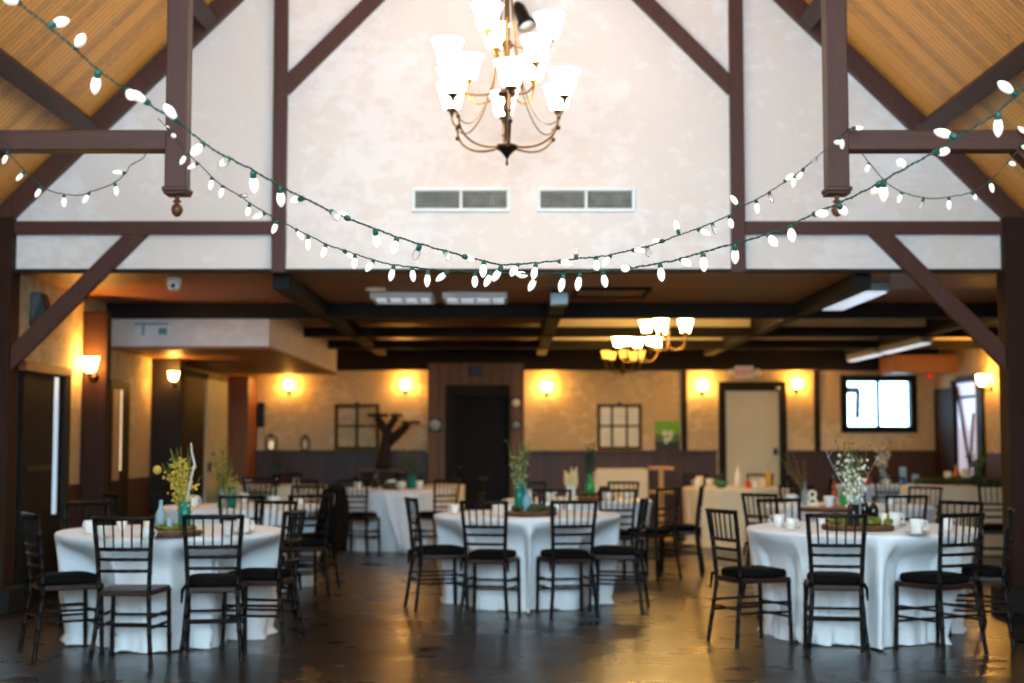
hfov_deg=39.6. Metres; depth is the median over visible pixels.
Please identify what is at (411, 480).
vase
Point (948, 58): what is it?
ceiling
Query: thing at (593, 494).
moss
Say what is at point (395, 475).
chair
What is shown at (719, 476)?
bouquet
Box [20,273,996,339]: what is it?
ceiling
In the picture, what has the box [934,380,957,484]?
door
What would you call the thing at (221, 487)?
bouquet
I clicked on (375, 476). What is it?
bottle
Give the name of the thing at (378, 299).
diffuser
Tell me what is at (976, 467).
potted plant
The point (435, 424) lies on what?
gauge
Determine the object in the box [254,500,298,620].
chair
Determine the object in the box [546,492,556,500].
mug
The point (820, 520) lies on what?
mug
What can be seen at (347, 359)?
ceiling beam
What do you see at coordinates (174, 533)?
wood slice
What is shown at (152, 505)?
chair
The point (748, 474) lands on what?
chair
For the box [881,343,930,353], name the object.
diffuser
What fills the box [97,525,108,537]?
mug
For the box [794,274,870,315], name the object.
ceiling beam
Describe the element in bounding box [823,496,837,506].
mug
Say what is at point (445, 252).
socket
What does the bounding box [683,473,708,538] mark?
chair
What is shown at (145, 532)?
mug
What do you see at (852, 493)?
bouquet
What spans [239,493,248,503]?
mug
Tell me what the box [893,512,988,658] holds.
chair
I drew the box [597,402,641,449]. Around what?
decor
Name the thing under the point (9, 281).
column
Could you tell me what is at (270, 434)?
lantern
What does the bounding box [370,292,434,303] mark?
ceiling light
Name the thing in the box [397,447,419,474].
bouquet
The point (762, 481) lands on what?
mug
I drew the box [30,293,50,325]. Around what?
wall speaker
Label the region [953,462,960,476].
gourd
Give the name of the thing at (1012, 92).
socket
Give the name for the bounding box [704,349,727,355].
ceiling beam
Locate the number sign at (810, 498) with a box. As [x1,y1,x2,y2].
[807,490,818,507]
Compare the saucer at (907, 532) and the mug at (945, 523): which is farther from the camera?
the mug at (945, 523)
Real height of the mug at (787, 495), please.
0.104 m
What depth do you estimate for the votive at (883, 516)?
10.05 m
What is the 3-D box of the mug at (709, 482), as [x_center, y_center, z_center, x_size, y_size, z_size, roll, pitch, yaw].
[2.760,1.962,19.823,0.101,0.104,0.131,-4,-5,42]
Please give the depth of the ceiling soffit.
15.46 m
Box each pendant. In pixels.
[161,0,192,196]
[821,0,852,196]
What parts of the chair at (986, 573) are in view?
seat, post, post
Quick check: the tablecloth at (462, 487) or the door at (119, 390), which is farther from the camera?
the tablecloth at (462, 487)
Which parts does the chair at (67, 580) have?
post, rail, rail, rail, rail, post, seat, leg, leg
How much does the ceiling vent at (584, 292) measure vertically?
0.030 m
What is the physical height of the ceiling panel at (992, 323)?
0.200 m
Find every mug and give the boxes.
[82,520,92,532]
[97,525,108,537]
[116,521,126,529]
[142,528,156,539]
[190,496,201,506]
[223,523,238,535]
[237,518,254,531]
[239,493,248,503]
[268,496,280,506]
[294,494,303,504]
[354,482,360,488]
[396,481,405,489]
[416,481,422,488]
[447,504,459,513]
[492,504,503,516]
[526,489,531,498]
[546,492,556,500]
[554,504,561,510]
[565,504,572,510]
[603,492,611,500]
[623,492,632,498]
[691,479,701,486]
[706,479,714,485]
[750,480,759,487]
[758,479,764,486]
[769,514,784,526]
[786,494,798,504]
[786,518,799,527]
[816,513,828,523]
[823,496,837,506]
[888,498,895,506]
[888,512,904,524]
[896,494,907,504]
[910,519,929,532]
[943,518,957,530]
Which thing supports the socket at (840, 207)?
attached to the string at (880, 187)
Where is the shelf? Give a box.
[648,490,672,493]
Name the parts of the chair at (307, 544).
post, seat, rail, rail, rail, rail, leg, post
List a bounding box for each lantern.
[265,433,276,449]
[301,435,309,449]
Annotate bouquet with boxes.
[153,447,200,512]
[209,438,233,505]
[224,462,239,494]
[265,449,287,473]
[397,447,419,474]
[504,440,531,491]
[583,440,598,474]
[716,472,724,480]
[780,453,807,500]
[821,433,890,509]
[873,437,892,475]
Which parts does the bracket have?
rail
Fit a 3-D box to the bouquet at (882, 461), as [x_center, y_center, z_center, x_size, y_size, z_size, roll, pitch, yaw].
[5.295,1.647,20.262,0.302,0.595,0.337,-1,-4,17]
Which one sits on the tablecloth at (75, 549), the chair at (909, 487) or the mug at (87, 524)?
the mug at (87, 524)
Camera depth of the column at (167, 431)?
16.68 m
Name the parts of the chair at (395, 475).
rail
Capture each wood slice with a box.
[140,529,201,537]
[382,486,406,489]
[508,510,556,516]
[577,496,615,500]
[801,506,847,512]
[821,523,894,531]
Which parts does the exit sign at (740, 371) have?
casing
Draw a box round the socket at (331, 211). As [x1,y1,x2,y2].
[329,209,335,215]
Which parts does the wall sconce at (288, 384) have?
lamp shade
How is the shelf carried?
attached to the pedestal stand at (660, 468)
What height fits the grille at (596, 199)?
0.150 m
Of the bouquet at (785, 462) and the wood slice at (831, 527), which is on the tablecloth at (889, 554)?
the wood slice at (831, 527)
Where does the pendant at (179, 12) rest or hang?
attached to the truss
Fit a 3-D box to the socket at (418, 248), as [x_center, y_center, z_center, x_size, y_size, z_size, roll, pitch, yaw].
[-0.340,-0.344,5.204,0.020,0.020,0.026,-22,-30,-41]
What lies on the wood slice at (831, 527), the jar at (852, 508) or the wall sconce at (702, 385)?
the jar at (852, 508)
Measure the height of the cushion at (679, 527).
0.064 m
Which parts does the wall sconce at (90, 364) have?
lamp shade, plate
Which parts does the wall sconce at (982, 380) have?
lamp shade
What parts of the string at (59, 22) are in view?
bulb, bulb, bulb, bulb, bulb, bulb, bulb, bulb, bulb, bulb, bulb, bulb, bulb, bulb, bulb, bulb, bulb, bulb, bulb, bulb, bulb, bulb, bulb, bulb, bulb, bulb, bulb, bulb, bulb, bulb, bulb, bulb, bulb, bulb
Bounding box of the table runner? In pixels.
[381,492,420,552]
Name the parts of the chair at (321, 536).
post, post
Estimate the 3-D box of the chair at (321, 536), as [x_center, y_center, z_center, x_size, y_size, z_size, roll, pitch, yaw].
[-1.897,1.893,13.516,0.490,0.945,0.421,-1,-4,8]
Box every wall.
[0,0,1023,370]
[13,274,237,565]
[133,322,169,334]
[238,370,935,526]
[428,363,523,497]
[935,337,1000,484]
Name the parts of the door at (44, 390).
frame, pane, frame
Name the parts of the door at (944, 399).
frame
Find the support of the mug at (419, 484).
on the tablecloth at (388, 540)
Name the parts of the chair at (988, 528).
post, leg, rail, rail, seat, rail, rail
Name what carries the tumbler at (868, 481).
on the tablecloth at (870, 491)
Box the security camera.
[166,277,181,290]
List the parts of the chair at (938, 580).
leg, seat, leg, post, rail, rail, rail, rail, post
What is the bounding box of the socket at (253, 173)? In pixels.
[250,171,256,178]
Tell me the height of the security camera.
0.122 m
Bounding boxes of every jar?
[538,497,545,504]
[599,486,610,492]
[848,504,858,525]
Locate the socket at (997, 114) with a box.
[995,112,1000,119]
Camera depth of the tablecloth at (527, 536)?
11.88 m
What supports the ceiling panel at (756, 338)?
attached to the ceiling panel
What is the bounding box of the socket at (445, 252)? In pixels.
[443,249,448,255]
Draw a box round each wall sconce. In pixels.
[81,357,99,381]
[168,372,178,386]
[284,381,292,393]
[400,381,409,393]
[542,383,551,395]
[698,382,707,394]
[793,380,801,392]
[976,375,992,391]
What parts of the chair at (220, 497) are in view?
post, rail, rail, post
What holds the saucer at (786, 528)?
on the tablecloth at (889, 554)
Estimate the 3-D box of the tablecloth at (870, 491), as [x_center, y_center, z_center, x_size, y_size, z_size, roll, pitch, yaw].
[5.300,2.432,20.180,1.500,0.779,1.500,4,-6,-44]
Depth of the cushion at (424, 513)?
17.78 m
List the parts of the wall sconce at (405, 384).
lamp shade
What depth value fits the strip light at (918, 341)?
18.50 m
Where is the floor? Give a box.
[0,535,1023,682]
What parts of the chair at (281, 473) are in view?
rail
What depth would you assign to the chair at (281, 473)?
21.30 m
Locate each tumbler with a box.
[864,477,870,485]
[883,476,890,485]
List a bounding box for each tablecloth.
[54,524,285,652]
[159,503,322,591]
[219,484,327,503]
[333,487,450,551]
[358,470,403,486]
[423,484,464,509]
[434,510,619,612]
[502,497,651,574]
[592,468,647,497]
[682,486,788,547]
[746,521,982,648]
[765,502,934,523]
[836,484,919,502]
[900,485,1002,554]
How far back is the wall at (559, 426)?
21.96 m
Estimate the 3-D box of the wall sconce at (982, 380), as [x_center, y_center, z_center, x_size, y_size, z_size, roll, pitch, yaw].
[6.441,0.576,19.407,0.219,0.235,0.180,0,-4,0]
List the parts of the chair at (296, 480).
rail, post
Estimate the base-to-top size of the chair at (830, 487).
0.945 m
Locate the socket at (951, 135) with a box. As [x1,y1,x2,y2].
[949,132,957,138]
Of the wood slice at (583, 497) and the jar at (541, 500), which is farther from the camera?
the wood slice at (583, 497)
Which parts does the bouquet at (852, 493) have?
stem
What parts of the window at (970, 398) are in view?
pane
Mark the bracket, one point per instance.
(857, 404)
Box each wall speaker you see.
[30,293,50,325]
[257,402,264,426]
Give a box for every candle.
[696,476,702,484]
[944,471,951,477]
[961,468,970,477]
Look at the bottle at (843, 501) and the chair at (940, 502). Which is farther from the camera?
the bottle at (843, 501)
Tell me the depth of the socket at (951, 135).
4.38 m
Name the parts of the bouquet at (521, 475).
stem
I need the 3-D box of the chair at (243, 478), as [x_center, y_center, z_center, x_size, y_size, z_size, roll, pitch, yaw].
[-3.350,2.268,18.905,0.421,0.945,0.490,0,-4,0]
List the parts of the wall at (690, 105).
wall post, trim, wall post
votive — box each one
[143,521,148,527]
[880,513,886,524]
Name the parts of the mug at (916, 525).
handle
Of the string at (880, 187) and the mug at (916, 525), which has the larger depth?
the mug at (916, 525)
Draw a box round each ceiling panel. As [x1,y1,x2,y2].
[552,337,722,339]
[558,319,750,326]
[751,337,877,339]
[782,319,925,326]
[933,337,971,339]
[983,320,997,326]
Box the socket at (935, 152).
[931,149,939,155]
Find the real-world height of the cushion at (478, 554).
0.064 m
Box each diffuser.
[378,299,429,299]
[448,299,503,299]
[822,291,886,309]
[848,354,882,361]
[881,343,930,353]
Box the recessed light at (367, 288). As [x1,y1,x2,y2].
[365,287,385,290]
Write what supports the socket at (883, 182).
attached to the string at (880, 187)
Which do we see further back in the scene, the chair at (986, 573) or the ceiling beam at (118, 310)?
the ceiling beam at (118, 310)
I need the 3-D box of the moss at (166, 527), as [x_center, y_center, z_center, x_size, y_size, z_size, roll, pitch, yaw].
[-2.275,1.233,9.469,0.331,0.056,0.284,-2,-5,29]
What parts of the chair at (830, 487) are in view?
post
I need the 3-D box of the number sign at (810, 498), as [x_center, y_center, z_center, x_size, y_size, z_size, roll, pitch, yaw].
[2.681,1.404,12.689,0.100,0.164,0.040,0,-4,0]
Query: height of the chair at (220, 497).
0.945 m
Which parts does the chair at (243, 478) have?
rail, rail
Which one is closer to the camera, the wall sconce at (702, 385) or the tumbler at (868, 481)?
the tumbler at (868, 481)
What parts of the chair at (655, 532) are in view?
leg, seat, post, rail, rail, rail, rail, post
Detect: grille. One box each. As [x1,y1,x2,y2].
[415,191,458,207]
[462,191,506,207]
[540,191,584,207]
[588,191,631,207]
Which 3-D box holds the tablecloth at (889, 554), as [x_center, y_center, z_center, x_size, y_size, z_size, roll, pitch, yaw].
[2.570,1.751,10.403,1.680,0.779,1.680,2,-5,-29]
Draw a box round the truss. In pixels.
[0,0,1023,216]
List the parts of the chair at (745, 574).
post, rail, rail, rail, rail, post, seat, leg, leg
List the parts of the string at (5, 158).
bulb, bulb, bulb, bulb, bulb, bulb, bulb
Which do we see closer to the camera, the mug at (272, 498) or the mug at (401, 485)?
the mug at (272, 498)
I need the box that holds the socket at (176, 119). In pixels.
[172,116,179,123]
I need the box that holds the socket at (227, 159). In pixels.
[223,156,230,162]
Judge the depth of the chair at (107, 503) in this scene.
11.18 m
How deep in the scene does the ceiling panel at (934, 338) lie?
19.85 m
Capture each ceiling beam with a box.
[106,303,997,318]
[272,274,328,315]
[304,327,997,336]
[321,319,356,334]
[328,340,980,348]
[336,349,937,369]
[349,325,374,346]
[368,338,386,355]
[536,339,547,355]
[539,337,552,346]
[542,319,559,334]
[548,291,566,315]
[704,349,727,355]
[723,337,755,346]
[751,319,798,334]
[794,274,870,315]
[844,349,868,355]
[878,337,915,346]
[926,319,997,334]
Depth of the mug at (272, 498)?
13.48 m
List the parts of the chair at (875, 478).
post, rail, rail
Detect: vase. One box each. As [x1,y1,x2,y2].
[178,501,190,529]
[228,486,236,507]
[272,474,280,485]
[406,475,416,488]
[514,484,523,511]
[566,485,575,499]
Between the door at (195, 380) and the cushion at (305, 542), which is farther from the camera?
the door at (195, 380)
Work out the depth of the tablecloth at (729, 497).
18.76 m
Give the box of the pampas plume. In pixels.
[564,467,577,487]
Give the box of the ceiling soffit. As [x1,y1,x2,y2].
[111,319,337,373]
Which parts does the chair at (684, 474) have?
post, rail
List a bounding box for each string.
[0,134,146,206]
[3,0,862,281]
[158,81,1023,291]
[860,126,1023,209]
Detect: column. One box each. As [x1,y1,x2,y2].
[0,217,19,587]
[80,311,111,526]
[150,359,185,523]
[227,376,256,484]
[997,217,1023,587]
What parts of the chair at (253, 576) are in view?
leg, seat, post, rail, rail, rail, rail, post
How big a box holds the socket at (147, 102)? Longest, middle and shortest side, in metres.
0.026 x 0.020 x 0.020 m
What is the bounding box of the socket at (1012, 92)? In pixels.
[1009,89,1017,96]
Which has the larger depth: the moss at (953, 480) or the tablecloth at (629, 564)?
the moss at (953, 480)
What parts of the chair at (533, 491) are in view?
post, rail, post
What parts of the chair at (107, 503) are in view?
post, rail, post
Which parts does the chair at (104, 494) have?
rail, post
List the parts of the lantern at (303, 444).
frame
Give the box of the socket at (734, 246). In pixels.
[732,244,737,250]
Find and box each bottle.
[371,464,378,487]
[585,473,594,496]
[765,465,770,486]
[831,481,837,504]
[840,486,846,505]
[860,493,868,514]
[868,496,878,524]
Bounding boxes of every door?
[13,361,72,603]
[108,379,129,525]
[184,369,208,502]
[203,379,227,502]
[445,385,509,509]
[718,382,787,485]
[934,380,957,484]
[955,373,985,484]
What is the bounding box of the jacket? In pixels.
[314,484,348,554]
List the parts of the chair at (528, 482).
rail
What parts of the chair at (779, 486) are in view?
post, rail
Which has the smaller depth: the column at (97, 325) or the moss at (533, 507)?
the moss at (533, 507)
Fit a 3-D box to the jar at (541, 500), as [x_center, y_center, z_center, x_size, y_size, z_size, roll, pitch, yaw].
[0.252,1.375,12.027,0.070,0.120,0.070,0,-4,0]
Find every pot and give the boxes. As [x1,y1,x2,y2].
[745,481,751,487]
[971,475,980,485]
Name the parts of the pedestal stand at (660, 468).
post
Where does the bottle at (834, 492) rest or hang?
on the tablecloth at (881, 506)
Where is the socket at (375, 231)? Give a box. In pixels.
[373,228,377,235]
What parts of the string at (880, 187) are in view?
bulb, bulb, bulb, bulb, bulb, bulb, bulb, bulb, bulb, bulb, bulb, bulb, bulb, bulb, bulb, bulb, bulb, bulb, bulb, bulb, bulb, bulb, bulb, bulb, bulb, bulb, bulb, bulb, bulb, bulb, bulb, bulb, bulb, bulb, bulb, bulb, bulb, bulb, bulb, bulb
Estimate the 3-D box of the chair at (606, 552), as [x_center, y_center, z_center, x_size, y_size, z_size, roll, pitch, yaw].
[0.912,1.788,11.998,0.490,0.945,0.421,-1,-4,13]
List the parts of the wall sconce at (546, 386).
lamp shade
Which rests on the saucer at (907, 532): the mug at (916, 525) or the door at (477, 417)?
the mug at (916, 525)
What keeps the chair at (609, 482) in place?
on the floor
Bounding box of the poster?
[655,421,679,449]
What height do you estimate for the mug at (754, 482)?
0.104 m
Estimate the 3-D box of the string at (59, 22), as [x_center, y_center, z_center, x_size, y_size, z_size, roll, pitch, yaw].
[0.305,-0.822,6.096,0.152,1.240,5.881,-3,-5,36]
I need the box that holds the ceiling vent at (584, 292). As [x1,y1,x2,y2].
[571,287,651,297]
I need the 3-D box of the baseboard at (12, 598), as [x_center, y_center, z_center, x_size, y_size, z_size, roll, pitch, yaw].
[-4.320,2.149,11.859,0.400,0.200,0.440,0,-4,0]
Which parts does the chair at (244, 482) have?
rail, post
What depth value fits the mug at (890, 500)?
13.48 m
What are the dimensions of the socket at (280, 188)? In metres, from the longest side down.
0.026 x 0.020 x 0.020 m
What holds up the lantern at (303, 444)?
on the wall at (559, 426)
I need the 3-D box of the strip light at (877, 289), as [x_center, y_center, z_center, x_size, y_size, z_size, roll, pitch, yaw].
[3.300,-0.429,13.788,0.260,0.100,1.750,0,-4,0]
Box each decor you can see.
[334,402,378,449]
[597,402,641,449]
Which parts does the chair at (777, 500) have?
post, rail, post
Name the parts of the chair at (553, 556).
leg, post, seat, rail, rail, rail, rail, leg, post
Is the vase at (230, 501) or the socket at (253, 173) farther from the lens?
the vase at (230, 501)
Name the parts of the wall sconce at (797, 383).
lamp shade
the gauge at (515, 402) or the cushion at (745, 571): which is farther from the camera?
the gauge at (515, 402)
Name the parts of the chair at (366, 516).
leg, rail, rail, rail, rail, seat, post, leg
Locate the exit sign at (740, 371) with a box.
[728,366,760,377]
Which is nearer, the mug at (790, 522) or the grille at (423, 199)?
the mug at (790, 522)
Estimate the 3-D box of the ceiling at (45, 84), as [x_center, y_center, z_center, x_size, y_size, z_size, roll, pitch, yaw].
[-2.580,-3.394,5.649,5.100,5.149,13.200,0,-4,0]
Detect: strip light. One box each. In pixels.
[822,282,889,309]
[846,349,882,361]
[879,337,932,353]
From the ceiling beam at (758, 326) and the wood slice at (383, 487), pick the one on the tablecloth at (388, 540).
the wood slice at (383, 487)
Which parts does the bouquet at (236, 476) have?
stem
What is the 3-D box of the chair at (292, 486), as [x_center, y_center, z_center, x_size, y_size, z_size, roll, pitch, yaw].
[-2.240,1.995,14.979,0.421,0.945,0.490,-1,-4,17]
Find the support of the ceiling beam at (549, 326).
attached to the ceiling panel
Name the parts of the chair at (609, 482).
rail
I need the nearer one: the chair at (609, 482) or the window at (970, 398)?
the chair at (609, 482)
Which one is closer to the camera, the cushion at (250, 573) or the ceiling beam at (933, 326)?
the cushion at (250, 573)
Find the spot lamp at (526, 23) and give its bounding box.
[513,1,535,31]
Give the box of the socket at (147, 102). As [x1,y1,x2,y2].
[143,98,150,105]
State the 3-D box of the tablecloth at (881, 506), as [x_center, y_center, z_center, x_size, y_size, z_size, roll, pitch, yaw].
[3.300,1.994,13.895,1.620,0.779,1.620,-2,-4,26]
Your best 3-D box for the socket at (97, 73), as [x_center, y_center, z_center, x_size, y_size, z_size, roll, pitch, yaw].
[-1.193,-0.769,4.093,0.020,0.026,0.020,38,36,27]
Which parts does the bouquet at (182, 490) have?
stem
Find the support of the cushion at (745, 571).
on the chair at (745, 574)
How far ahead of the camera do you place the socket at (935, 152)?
4.44 m
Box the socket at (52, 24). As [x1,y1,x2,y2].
[47,21,56,28]
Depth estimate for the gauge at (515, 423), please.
21.62 m
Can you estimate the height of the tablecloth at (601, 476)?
0.990 m
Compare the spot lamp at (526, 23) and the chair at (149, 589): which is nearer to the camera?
the chair at (149, 589)
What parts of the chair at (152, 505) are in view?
post, rail, rail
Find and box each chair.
[17,511,103,659]
[58,501,110,623]
[87,516,171,666]
[101,492,119,523]
[147,485,179,519]
[178,514,247,661]
[217,495,264,524]
[220,508,306,651]
[242,477,272,497]
[243,481,277,499]
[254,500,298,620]
[279,472,301,483]
[282,494,331,599]
[283,491,340,592]
[291,485,325,574]
[295,479,342,553]
[336,479,380,556]
[394,474,421,482]
[404,496,468,612]
[414,479,460,551]
[447,477,487,511]
[458,500,520,620]
[525,481,545,496]
[531,489,572,509]
[535,500,599,619]
[588,496,649,612]
[598,489,637,582]
[607,481,639,497]
[622,487,681,581]
[658,485,704,576]
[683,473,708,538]
[705,508,793,648]
[741,493,777,595]
[746,473,773,485]
[756,498,800,611]
[778,485,813,502]
[787,474,797,497]
[803,513,870,658]
[827,476,833,495]
[873,477,904,502]
[885,495,928,522]
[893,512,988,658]
[908,486,942,523]
[938,500,987,622]
[948,507,1015,646]
[977,484,1002,562]
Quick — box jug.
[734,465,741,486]
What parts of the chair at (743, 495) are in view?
post, rail, rail, rail, post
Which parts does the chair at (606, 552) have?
leg, leg, seat, post, post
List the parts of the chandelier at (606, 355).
lamp shade, lamp shade, lamp shade, lamp shade, lamp shade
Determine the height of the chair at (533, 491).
0.945 m
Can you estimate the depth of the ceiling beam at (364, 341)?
18.98 m
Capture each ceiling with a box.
[0,0,216,216]
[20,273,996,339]
[800,0,1023,216]
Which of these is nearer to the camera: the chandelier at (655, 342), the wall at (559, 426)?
the chandelier at (655, 342)
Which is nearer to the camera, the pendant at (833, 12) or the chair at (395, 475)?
the pendant at (833, 12)
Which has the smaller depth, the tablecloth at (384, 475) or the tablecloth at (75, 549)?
the tablecloth at (75, 549)
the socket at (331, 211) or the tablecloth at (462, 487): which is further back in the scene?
the tablecloth at (462, 487)
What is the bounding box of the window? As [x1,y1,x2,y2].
[840,375,917,432]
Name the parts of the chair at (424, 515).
leg, seat, post, rail, rail, rail, post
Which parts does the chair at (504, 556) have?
post, leg, rail, rail, rail, rail, seat, post, leg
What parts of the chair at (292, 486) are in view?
post, rail, post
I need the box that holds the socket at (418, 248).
[416,245,421,251]
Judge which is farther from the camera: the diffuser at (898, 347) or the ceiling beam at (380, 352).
the ceiling beam at (380, 352)
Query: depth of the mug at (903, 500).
13.98 m
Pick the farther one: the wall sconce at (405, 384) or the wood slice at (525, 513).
the wall sconce at (405, 384)
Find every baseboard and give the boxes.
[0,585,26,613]
[990,585,1023,613]
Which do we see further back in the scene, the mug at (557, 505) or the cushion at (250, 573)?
the mug at (557, 505)
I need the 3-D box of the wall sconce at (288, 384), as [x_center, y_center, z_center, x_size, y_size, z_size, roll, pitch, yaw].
[-3.445,0.714,21.914,0.148,0.193,0.179,0,-4,0]
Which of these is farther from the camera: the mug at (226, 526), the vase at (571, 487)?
the vase at (571, 487)
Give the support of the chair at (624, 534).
on the floor
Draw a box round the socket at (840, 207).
[836,202,842,209]
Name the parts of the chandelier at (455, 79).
lamp shade, lamp shade, lamp shade, lamp shade, arm, arm, support rod, support rod, arm, arm, lamp shade, arm, support rod, lamp shade, lamp shade, support rod, arm, lamp shade, support rod, arm, arm, arm, lamp shade, support rod, lamp shade, arm, support rod, arm, lamp shade, lamp shade, lamp shade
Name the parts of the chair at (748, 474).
rail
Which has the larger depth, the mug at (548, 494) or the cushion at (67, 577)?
the mug at (548, 494)
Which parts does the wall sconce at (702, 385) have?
lamp shade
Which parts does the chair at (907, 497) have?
post, rail, rail, post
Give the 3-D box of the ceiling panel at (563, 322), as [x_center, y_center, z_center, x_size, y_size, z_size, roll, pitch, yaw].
[1.735,-0.276,17.642,2.420,0.200,0.170,0,-4,0]
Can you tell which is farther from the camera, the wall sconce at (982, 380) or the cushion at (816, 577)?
the wall sconce at (982, 380)
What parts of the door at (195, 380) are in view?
frame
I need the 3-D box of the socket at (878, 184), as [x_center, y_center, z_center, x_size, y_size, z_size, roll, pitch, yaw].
[1.184,-0.508,4.592,0.020,0.020,0.026,-5,-23,-8]
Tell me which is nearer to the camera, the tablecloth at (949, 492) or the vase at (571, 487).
the vase at (571, 487)
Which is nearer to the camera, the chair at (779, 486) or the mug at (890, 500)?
the mug at (890, 500)
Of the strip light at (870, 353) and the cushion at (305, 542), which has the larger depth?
the strip light at (870, 353)
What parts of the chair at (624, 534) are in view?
post, rail, rail, leg, seat, post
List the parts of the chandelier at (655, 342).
lamp shade, lamp shade, lamp shade, lamp shade, lamp shade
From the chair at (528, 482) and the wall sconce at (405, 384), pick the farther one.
the wall sconce at (405, 384)
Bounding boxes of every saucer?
[782,527,799,529]
[904,531,929,534]
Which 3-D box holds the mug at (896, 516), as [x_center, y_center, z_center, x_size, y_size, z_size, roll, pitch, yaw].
[2.828,1.307,10.480,0.093,0.096,0.122,-4,-5,42]
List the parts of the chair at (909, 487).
post, rail, post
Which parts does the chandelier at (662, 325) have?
lamp shade, arm, lamp shade, arm, lamp shade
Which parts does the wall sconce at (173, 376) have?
lamp shade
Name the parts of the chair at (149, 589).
post, leg, rail, rail, rail, rail, seat, post, leg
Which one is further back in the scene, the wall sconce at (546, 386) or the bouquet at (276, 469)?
the wall sconce at (546, 386)
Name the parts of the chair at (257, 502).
post, rail, post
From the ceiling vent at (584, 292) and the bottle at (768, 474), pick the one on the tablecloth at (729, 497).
the bottle at (768, 474)
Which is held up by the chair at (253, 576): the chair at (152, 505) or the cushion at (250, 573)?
the cushion at (250, 573)
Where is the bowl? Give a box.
[714,480,727,487]
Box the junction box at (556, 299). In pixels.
[550,293,567,305]
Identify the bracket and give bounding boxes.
[848,387,860,418]
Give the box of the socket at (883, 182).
[881,179,886,187]
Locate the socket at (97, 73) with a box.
[93,70,100,78]
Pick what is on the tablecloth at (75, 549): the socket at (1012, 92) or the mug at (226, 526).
the mug at (226, 526)
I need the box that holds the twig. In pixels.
[186,443,195,501]
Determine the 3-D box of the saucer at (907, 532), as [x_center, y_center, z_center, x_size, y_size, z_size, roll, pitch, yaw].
[2.728,1.293,9.580,0.171,0.017,0.171,0,-4,0]
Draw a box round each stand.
[367,414,419,469]
[648,466,673,539]
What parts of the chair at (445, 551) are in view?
post, rail, post, seat, leg, leg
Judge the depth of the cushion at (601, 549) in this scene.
11.85 m
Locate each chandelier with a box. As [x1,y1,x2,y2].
[432,0,579,165]
[601,349,644,374]
[612,337,663,364]
[639,319,692,353]
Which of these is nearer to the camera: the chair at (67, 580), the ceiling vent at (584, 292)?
the chair at (67, 580)
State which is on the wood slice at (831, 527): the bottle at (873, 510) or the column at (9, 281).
the bottle at (873, 510)
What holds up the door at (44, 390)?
in the wall at (63, 347)
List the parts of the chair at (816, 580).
leg, post, seat, rail, rail, rail, rail, leg, post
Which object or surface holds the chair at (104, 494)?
on the floor
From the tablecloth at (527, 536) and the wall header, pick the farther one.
the wall header
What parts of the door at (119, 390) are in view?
pane, pane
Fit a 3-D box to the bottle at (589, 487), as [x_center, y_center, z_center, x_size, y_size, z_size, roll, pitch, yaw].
[0.834,1.544,15.225,0.100,0.300,0.100,0,-4,0]
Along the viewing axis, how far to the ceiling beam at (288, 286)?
13.05 m
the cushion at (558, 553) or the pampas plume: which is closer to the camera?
the cushion at (558, 553)
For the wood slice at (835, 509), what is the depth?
12.56 m
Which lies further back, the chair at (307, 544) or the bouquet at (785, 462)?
the bouquet at (785, 462)
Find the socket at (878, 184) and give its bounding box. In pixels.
[875,180,880,187]
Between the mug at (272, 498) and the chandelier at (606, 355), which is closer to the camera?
the mug at (272, 498)
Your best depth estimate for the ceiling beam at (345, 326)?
16.55 m
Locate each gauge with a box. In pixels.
[429,418,441,431]
[511,398,520,407]
[512,420,519,429]
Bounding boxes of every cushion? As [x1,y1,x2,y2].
[35,571,96,584]
[190,573,242,586]
[228,567,290,579]
[284,538,322,547]
[293,534,322,539]
[349,511,376,517]
[416,544,463,554]
[419,511,447,516]
[468,549,515,559]
[540,548,588,558]
[593,545,638,554]
[619,528,629,535]
[627,526,670,533]
[660,523,694,530]
[721,565,785,577]
[807,571,859,584]
[900,570,969,583]
[961,564,1001,576]
[983,523,1002,530]
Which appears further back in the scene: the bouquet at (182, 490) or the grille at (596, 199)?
the grille at (596, 199)
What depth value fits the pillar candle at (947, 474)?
17.79 m
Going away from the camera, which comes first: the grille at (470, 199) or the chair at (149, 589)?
the chair at (149, 589)
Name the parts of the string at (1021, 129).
bulb, cord, bulb, bulb, bulb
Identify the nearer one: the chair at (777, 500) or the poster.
the chair at (777, 500)
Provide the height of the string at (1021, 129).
0.615 m
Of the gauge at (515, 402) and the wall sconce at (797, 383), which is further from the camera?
the wall sconce at (797, 383)
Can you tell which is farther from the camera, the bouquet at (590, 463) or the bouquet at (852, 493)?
the bouquet at (590, 463)
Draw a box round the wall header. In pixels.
[879,355,956,374]
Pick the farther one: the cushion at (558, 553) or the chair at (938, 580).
the cushion at (558, 553)
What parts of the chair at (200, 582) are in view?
post, leg, rail, rail, rail, rail, seat, post, leg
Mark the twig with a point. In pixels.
(192, 454)
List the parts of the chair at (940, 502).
post, rail, post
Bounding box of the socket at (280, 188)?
[277,185,282,193]
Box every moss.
[140,522,196,531]
[384,482,406,486]
[511,503,556,511]
[578,492,602,496]
[828,516,893,525]
[913,475,1001,484]
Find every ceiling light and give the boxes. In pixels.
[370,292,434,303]
[442,292,506,303]
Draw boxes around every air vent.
[412,187,509,211]
[537,187,634,211]
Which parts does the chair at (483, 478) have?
post, post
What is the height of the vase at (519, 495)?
0.230 m
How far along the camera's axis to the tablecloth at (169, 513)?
13.34 m
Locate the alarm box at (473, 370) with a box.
[469,366,482,375]
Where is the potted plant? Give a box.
[965,445,986,474]
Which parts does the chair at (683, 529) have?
leg, leg, seat, post, post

